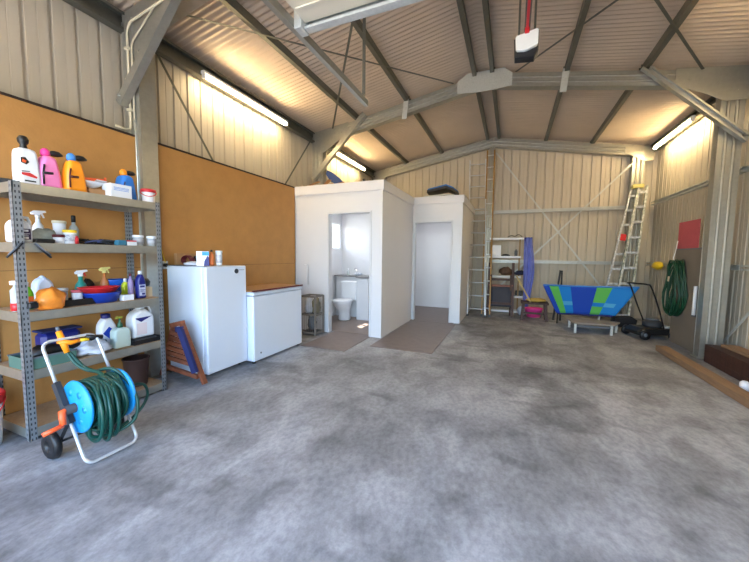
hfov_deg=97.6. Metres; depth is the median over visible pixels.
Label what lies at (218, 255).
canister
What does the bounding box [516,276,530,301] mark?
batten
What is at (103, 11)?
eave purlin
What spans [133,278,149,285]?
bowl
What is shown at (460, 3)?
purlin
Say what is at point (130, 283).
bottle
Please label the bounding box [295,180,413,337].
wall
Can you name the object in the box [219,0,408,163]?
purlin
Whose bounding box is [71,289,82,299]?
pot
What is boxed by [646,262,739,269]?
wall girt
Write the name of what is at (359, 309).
vanity cabinet
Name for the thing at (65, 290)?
clear jar
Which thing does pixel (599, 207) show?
beam
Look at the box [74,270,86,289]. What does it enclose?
spray bottle
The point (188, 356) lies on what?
folding chair
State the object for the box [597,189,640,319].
step ladder
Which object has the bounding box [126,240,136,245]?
packet
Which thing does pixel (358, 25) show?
purlin
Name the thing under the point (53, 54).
wall
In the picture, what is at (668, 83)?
knee brace
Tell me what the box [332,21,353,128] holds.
strap
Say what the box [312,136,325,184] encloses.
steel column
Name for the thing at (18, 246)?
clamp
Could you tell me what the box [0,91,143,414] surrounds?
lining
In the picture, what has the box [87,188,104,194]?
carton
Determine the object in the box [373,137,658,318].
wall
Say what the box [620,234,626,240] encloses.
warning sticker
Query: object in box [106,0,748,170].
ceiling
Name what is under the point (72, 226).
glue bottle
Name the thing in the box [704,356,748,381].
timber beam
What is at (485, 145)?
rafter
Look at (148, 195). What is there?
bucket
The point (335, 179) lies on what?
swim fin
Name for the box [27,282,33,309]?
bottle
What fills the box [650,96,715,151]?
light fixture
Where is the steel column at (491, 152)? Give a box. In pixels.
[486,147,494,300]
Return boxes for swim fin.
[326,170,342,183]
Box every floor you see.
[0,307,748,561]
[332,306,452,334]
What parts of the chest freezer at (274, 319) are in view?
lid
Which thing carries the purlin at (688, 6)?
on the rafter at (633, 79)
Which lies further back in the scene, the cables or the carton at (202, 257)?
the cables
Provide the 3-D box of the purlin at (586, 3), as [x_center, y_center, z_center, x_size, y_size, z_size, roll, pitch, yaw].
[2.169,-3.024,3.221,0.090,0.110,10.200,2,5,22]
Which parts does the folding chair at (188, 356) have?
leg, rail, leg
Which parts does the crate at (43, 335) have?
lid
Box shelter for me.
[543,284,639,322]
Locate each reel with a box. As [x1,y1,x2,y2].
[41,327,148,463]
[651,262,663,269]
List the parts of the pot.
lid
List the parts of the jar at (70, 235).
lid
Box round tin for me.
[52,234,64,243]
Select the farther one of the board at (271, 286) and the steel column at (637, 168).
the steel column at (637, 168)
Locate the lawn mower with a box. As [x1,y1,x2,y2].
[621,282,669,339]
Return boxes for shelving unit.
[0,180,166,441]
[301,294,323,335]
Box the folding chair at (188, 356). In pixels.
[159,320,207,384]
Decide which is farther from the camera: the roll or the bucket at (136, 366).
the bucket at (136, 366)
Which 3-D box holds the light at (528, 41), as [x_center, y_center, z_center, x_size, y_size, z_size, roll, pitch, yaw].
[1.226,-1.933,2.640,0.171,0.151,0.034,2,5,22]
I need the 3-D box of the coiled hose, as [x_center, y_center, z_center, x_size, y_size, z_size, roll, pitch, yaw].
[4.745,-0.036,5.188,0.184,1.195,0.513,2,5,22]
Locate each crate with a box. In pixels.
[32,324,82,345]
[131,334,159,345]
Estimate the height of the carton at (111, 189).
0.126 m
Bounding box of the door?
[262,0,422,106]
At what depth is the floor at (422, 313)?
6.90 m
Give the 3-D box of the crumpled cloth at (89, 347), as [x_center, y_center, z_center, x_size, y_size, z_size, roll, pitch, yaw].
[-2.375,0.544,2.723,0.258,0.121,0.248,2,5,22]
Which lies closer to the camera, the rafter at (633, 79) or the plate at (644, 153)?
the rafter at (633, 79)
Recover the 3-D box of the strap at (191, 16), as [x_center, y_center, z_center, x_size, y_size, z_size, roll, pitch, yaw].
[-0.385,-3.006,4.381,3.998,0.409,0.030,-2,5,-32]
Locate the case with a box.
[33,239,54,242]
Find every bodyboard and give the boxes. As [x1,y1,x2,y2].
[424,194,452,196]
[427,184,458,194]
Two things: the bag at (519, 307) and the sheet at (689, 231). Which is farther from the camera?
the bag at (519, 307)
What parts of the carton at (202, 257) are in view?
navy panel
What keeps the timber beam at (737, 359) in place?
on the timber beam at (742, 371)
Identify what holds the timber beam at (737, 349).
on the timber beam
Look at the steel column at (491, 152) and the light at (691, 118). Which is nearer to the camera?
the light at (691, 118)
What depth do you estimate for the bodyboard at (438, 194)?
6.91 m
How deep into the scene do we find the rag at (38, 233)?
2.48 m
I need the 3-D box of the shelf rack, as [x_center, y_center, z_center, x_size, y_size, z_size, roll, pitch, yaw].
[3.250,-0.144,8.092,0.840,1.825,0.300,2,5,22]
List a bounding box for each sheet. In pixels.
[523,237,533,306]
[677,219,700,248]
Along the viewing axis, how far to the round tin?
2.53 m
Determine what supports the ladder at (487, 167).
on the floor at (529, 439)
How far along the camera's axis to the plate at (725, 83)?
4.22 m
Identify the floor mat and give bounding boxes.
[301,331,368,351]
[370,320,455,353]
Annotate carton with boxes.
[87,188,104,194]
[95,179,131,198]
[134,286,151,297]
[196,251,208,265]
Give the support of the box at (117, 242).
on the shelving unit at (33, 420)
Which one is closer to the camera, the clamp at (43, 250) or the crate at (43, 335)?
the clamp at (43, 250)
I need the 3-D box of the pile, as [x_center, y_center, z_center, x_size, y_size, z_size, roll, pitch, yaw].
[-2.372,-0.338,2.843,0.201,0.052,0.379,2,5,22]
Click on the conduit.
(150, 9)
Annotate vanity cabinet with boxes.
[334,268,368,319]
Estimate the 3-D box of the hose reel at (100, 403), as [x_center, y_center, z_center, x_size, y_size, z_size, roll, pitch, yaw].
[-1.935,0.741,2.256,0.569,0.834,0.608,-1,5,-23]
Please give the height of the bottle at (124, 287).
0.184 m
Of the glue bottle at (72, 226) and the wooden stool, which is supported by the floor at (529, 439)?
the wooden stool
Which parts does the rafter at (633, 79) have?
rafter bracket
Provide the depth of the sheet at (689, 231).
5.00 m
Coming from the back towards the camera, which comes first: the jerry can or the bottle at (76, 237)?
the jerry can
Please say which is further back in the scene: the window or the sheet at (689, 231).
the window
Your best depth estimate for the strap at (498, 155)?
7.83 m
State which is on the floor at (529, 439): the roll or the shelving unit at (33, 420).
the shelving unit at (33, 420)
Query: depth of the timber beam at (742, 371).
3.89 m
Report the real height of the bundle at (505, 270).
0.211 m
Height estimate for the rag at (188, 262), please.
0.047 m
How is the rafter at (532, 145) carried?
on the steel column at (637, 168)
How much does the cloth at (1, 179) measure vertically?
0.057 m
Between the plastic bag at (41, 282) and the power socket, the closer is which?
the plastic bag at (41, 282)
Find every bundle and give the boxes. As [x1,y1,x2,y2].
[305,298,312,312]
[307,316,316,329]
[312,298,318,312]
[499,267,511,274]
[514,270,522,274]
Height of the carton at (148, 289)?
0.095 m
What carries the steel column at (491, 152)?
on the floor at (529, 439)
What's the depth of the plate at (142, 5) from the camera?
3.25 m
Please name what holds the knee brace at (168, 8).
attached to the steel column at (144, 128)
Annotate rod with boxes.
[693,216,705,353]
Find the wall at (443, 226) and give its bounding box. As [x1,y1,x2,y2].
[411,194,474,323]
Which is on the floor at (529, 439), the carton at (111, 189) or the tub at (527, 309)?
the tub at (527, 309)
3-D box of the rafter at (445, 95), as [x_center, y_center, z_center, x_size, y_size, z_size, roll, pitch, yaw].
[0.314,-3.041,5.984,3.235,0.760,0.182,2,5,22]
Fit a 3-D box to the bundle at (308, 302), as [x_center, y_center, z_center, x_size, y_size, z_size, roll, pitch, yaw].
[-1.131,0.405,5.629,0.155,0.288,0.163,2,5,22]
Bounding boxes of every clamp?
[6,242,23,257]
[34,243,51,257]
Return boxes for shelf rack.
[488,237,523,312]
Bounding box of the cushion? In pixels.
[526,298,545,301]
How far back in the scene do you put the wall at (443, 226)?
7.21 m
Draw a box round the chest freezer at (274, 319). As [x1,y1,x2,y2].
[246,286,301,363]
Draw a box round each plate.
[122,0,161,54]
[313,122,347,153]
[374,169,389,179]
[457,67,511,93]
[625,146,653,160]
[675,65,748,100]
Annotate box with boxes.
[114,240,126,244]
[492,245,500,255]
[515,290,521,295]
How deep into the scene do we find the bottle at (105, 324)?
2.91 m
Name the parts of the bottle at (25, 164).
pump handle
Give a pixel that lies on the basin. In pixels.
(113, 296)
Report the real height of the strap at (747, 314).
1.558 m
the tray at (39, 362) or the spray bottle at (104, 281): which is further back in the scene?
the spray bottle at (104, 281)
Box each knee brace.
[116,0,180,107]
[311,112,366,180]
[640,65,748,142]
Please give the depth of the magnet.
2.29 m
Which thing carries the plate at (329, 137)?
attached to the rafter at (445, 95)
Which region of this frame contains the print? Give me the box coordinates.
[20,157,28,163]
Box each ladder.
[466,159,485,317]
[481,150,494,316]
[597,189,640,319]
[616,184,648,315]
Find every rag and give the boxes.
[32,228,55,238]
[183,261,195,264]
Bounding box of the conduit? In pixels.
[115,0,162,129]
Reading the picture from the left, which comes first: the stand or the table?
the stand
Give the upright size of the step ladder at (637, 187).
2.955 m
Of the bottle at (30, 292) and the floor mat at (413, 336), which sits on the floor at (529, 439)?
the floor mat at (413, 336)
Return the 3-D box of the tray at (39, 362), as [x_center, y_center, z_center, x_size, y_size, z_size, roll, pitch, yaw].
[-2.514,0.581,2.491,0.260,0.090,0.300,2,5,22]
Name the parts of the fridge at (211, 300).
door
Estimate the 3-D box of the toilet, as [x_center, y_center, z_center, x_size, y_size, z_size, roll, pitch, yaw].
[-0.632,0.412,6.885,0.400,0.800,0.680,2,5,22]
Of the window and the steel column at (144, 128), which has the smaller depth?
the steel column at (144, 128)
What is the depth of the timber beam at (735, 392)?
3.64 m
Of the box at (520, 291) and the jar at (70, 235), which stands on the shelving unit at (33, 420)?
the jar at (70, 235)
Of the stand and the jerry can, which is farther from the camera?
the stand
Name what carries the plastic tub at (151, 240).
on the shelving unit at (33, 420)
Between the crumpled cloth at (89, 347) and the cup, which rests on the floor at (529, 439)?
the cup
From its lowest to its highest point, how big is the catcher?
0.220 m
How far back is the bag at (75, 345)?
2.70 m
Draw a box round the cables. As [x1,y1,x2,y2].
[181,255,195,263]
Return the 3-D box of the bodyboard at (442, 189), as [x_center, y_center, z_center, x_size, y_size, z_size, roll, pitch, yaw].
[1.505,-1.944,7.138,0.662,0.216,0.500,2,5,20]
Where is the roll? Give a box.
[32,343,62,356]
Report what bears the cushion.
on the wooden stool
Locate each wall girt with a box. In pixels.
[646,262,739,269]
[740,265,748,270]
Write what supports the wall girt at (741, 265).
attached to the wall at (683, 161)
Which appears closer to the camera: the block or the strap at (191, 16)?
the block
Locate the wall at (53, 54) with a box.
[0,0,372,186]
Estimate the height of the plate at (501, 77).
0.320 m
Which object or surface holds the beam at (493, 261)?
attached to the steel column at (637, 168)
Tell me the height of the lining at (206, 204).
2.557 m
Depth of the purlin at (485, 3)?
4.67 m
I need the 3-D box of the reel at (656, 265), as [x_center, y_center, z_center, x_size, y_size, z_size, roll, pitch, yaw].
[5.661,-0.307,6.572,0.141,0.170,0.504,2,5,22]
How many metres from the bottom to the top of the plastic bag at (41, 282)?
0.238 m
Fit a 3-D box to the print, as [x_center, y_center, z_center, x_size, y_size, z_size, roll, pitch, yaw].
[-2.504,-0.863,2.349,0.004,0.050,0.045,2,5,22]
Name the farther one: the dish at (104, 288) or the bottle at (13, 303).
the dish at (104, 288)
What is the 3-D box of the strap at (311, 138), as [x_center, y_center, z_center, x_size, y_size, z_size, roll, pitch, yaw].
[-1.589,-1.763,5.890,0.004,2.099,1.683,2,5,22]
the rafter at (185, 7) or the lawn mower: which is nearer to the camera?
the rafter at (185, 7)
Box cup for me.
[739,380,748,391]
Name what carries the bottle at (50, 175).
on the shelving unit at (33, 420)
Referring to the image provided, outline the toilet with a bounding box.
[332,280,356,320]
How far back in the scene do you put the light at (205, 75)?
4.69 m
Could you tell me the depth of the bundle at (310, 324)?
5.61 m
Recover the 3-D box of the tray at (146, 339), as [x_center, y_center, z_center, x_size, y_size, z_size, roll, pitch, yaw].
[-2.250,0.557,3.151,0.250,0.042,0.270,2,5,22]
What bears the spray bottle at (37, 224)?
on the shelving unit at (33, 420)
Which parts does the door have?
rail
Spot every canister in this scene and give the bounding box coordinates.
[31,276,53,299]
[215,251,221,265]
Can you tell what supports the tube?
attached to the leaning board at (682, 327)
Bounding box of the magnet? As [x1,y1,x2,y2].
[27,301,38,308]
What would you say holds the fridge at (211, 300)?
on the floor at (529, 439)
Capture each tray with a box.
[7,348,76,369]
[64,296,95,306]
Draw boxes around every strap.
[156,53,212,159]
[187,15,453,83]
[285,138,311,183]
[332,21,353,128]
[496,152,600,285]
[501,163,631,284]
[515,0,617,71]
[654,0,704,69]
[723,311,748,342]
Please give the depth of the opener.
2.64 m
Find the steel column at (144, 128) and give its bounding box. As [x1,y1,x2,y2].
[121,17,170,378]
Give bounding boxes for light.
[201,70,287,125]
[332,148,364,170]
[515,28,538,51]
[653,115,695,149]
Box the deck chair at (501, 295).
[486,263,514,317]
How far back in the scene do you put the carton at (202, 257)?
3.49 m
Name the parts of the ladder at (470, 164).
rail, rail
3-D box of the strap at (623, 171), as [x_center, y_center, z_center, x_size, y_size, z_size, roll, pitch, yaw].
[4.331,-1.133,7.787,2.776,2.994,0.004,2,5,22]
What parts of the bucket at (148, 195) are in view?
lid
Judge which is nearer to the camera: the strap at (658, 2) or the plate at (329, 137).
the strap at (658, 2)
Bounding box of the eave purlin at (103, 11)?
[63,0,375,178]
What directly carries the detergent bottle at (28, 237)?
on the shelving unit at (33, 420)
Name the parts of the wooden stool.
leg, seat, leg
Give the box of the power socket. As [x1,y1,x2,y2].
[162,261,167,268]
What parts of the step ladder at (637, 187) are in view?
rail, rail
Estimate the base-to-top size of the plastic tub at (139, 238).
0.100 m
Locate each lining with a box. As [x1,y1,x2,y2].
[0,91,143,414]
[158,143,294,370]
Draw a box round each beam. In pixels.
[475,205,625,214]
[492,260,621,264]
[651,166,748,205]
[655,345,748,408]
[704,350,748,377]
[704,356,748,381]
[705,344,748,370]
[721,344,748,357]
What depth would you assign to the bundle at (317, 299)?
5.60 m
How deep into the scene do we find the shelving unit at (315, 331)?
5.61 m
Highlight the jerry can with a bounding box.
[126,306,153,338]
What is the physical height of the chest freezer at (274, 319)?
0.895 m
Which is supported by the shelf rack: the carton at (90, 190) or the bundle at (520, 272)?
the bundle at (520, 272)
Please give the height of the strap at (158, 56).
2.278 m
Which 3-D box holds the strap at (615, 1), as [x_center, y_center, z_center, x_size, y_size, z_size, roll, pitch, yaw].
[2.593,-2.884,3.147,0.030,0.400,3.970,0,4,-12]
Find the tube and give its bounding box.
[691,286,697,316]
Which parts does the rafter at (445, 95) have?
rafter bracket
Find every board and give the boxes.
[246,283,302,291]
[669,248,701,352]
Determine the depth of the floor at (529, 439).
2.13 m
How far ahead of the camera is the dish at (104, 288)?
2.75 m
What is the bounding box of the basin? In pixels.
[83,290,120,302]
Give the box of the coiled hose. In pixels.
[662,241,687,315]
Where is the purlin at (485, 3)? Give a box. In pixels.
[482,0,500,138]
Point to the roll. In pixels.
(50, 348)
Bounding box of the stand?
[552,270,562,320]
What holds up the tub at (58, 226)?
on the tin
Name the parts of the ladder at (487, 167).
rail, rail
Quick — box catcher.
[612,316,636,326]
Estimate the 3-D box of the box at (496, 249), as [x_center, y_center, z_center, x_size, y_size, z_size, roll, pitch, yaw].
[3.015,-0.751,8.091,0.200,0.260,0.042,2,5,22]
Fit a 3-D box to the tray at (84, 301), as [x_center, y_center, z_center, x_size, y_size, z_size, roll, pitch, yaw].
[-2.443,0.166,2.671,0.170,0.050,0.240,2,5,22]
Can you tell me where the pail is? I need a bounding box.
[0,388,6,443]
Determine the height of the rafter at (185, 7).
0.760 m
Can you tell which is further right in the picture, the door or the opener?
the opener
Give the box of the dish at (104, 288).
[77,285,119,293]
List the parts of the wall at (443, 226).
skirting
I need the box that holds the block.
[119,294,133,300]
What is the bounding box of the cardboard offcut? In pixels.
[174,253,195,264]
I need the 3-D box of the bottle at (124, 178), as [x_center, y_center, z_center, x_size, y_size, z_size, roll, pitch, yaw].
[-2.290,-0.882,3.038,0.148,0.289,0.162,2,5,22]
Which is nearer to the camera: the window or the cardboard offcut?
the cardboard offcut
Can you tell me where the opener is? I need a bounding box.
[514,0,538,63]
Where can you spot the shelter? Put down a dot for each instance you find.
(606, 301)
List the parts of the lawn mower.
handle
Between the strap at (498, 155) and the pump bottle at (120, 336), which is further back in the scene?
the strap at (498, 155)
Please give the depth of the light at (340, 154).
7.86 m
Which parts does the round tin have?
lid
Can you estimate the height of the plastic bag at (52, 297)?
0.167 m
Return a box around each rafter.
[168,0,209,27]
[340,83,473,139]
[378,139,493,177]
[493,138,652,156]
[494,68,688,91]
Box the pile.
[79,238,114,244]
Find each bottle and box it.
[5,216,32,241]
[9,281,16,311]
[12,135,40,184]
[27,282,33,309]
[30,210,45,229]
[38,148,62,187]
[62,153,86,191]
[68,215,79,243]
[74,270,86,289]
[75,236,78,243]
[96,313,115,342]
[98,267,109,285]
[110,316,130,348]
[115,169,136,199]
[121,278,127,294]
[127,273,133,293]
[135,271,145,297]
[209,250,213,265]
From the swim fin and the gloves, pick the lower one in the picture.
the gloves
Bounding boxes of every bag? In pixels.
[34,286,66,309]
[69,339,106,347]
[517,306,524,314]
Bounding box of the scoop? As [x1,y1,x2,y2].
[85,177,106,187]
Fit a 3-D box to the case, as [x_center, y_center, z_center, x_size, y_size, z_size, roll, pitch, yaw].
[-2.441,-0.296,2.420,0.060,0.030,0.110,2,5,22]
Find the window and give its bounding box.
[332,222,340,249]
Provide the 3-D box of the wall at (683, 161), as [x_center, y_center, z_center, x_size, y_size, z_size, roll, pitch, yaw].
[4.198,-0.729,2.550,0.022,3.860,10.220,2,5,22]
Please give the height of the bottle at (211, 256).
0.174 m
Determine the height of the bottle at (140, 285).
0.260 m
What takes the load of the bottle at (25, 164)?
on the shelving unit at (33, 420)
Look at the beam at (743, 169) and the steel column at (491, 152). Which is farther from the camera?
the steel column at (491, 152)
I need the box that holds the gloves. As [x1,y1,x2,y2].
[84,278,94,285]
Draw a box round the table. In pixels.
[566,317,619,335]
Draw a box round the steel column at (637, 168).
[620,156,644,317]
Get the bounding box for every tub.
[51,220,66,234]
[108,278,128,297]
[525,307,542,317]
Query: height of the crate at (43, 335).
0.215 m
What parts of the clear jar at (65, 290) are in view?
lid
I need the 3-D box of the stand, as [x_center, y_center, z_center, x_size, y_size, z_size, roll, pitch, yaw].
[3.949,0.315,7.062,0.171,1.104,0.021,2,5,22]
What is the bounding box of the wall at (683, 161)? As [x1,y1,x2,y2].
[646,98,748,349]
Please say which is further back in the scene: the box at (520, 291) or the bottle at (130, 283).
the box at (520, 291)
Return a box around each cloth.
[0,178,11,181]
[73,339,111,356]
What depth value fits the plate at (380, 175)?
9.35 m
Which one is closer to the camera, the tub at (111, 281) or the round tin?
the round tin
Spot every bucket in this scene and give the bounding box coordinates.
[121,354,149,386]
[140,188,156,202]
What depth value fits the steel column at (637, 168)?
7.22 m
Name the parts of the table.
rail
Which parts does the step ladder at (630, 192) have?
rail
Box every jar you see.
[57,288,68,299]
[62,230,76,243]
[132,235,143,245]
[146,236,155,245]
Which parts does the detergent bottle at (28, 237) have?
handle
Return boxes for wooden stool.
[520,300,548,321]
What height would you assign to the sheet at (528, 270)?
1.664 m
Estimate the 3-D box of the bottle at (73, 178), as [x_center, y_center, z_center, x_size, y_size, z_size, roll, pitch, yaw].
[-2.387,-0.859,2.624,0.118,0.304,0.162,2,5,22]
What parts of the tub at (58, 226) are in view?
lid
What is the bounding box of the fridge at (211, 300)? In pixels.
[167,265,246,375]
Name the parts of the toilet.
seat lid, bowl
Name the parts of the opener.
casing, rail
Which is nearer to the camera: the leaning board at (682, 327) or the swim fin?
the leaning board at (682, 327)

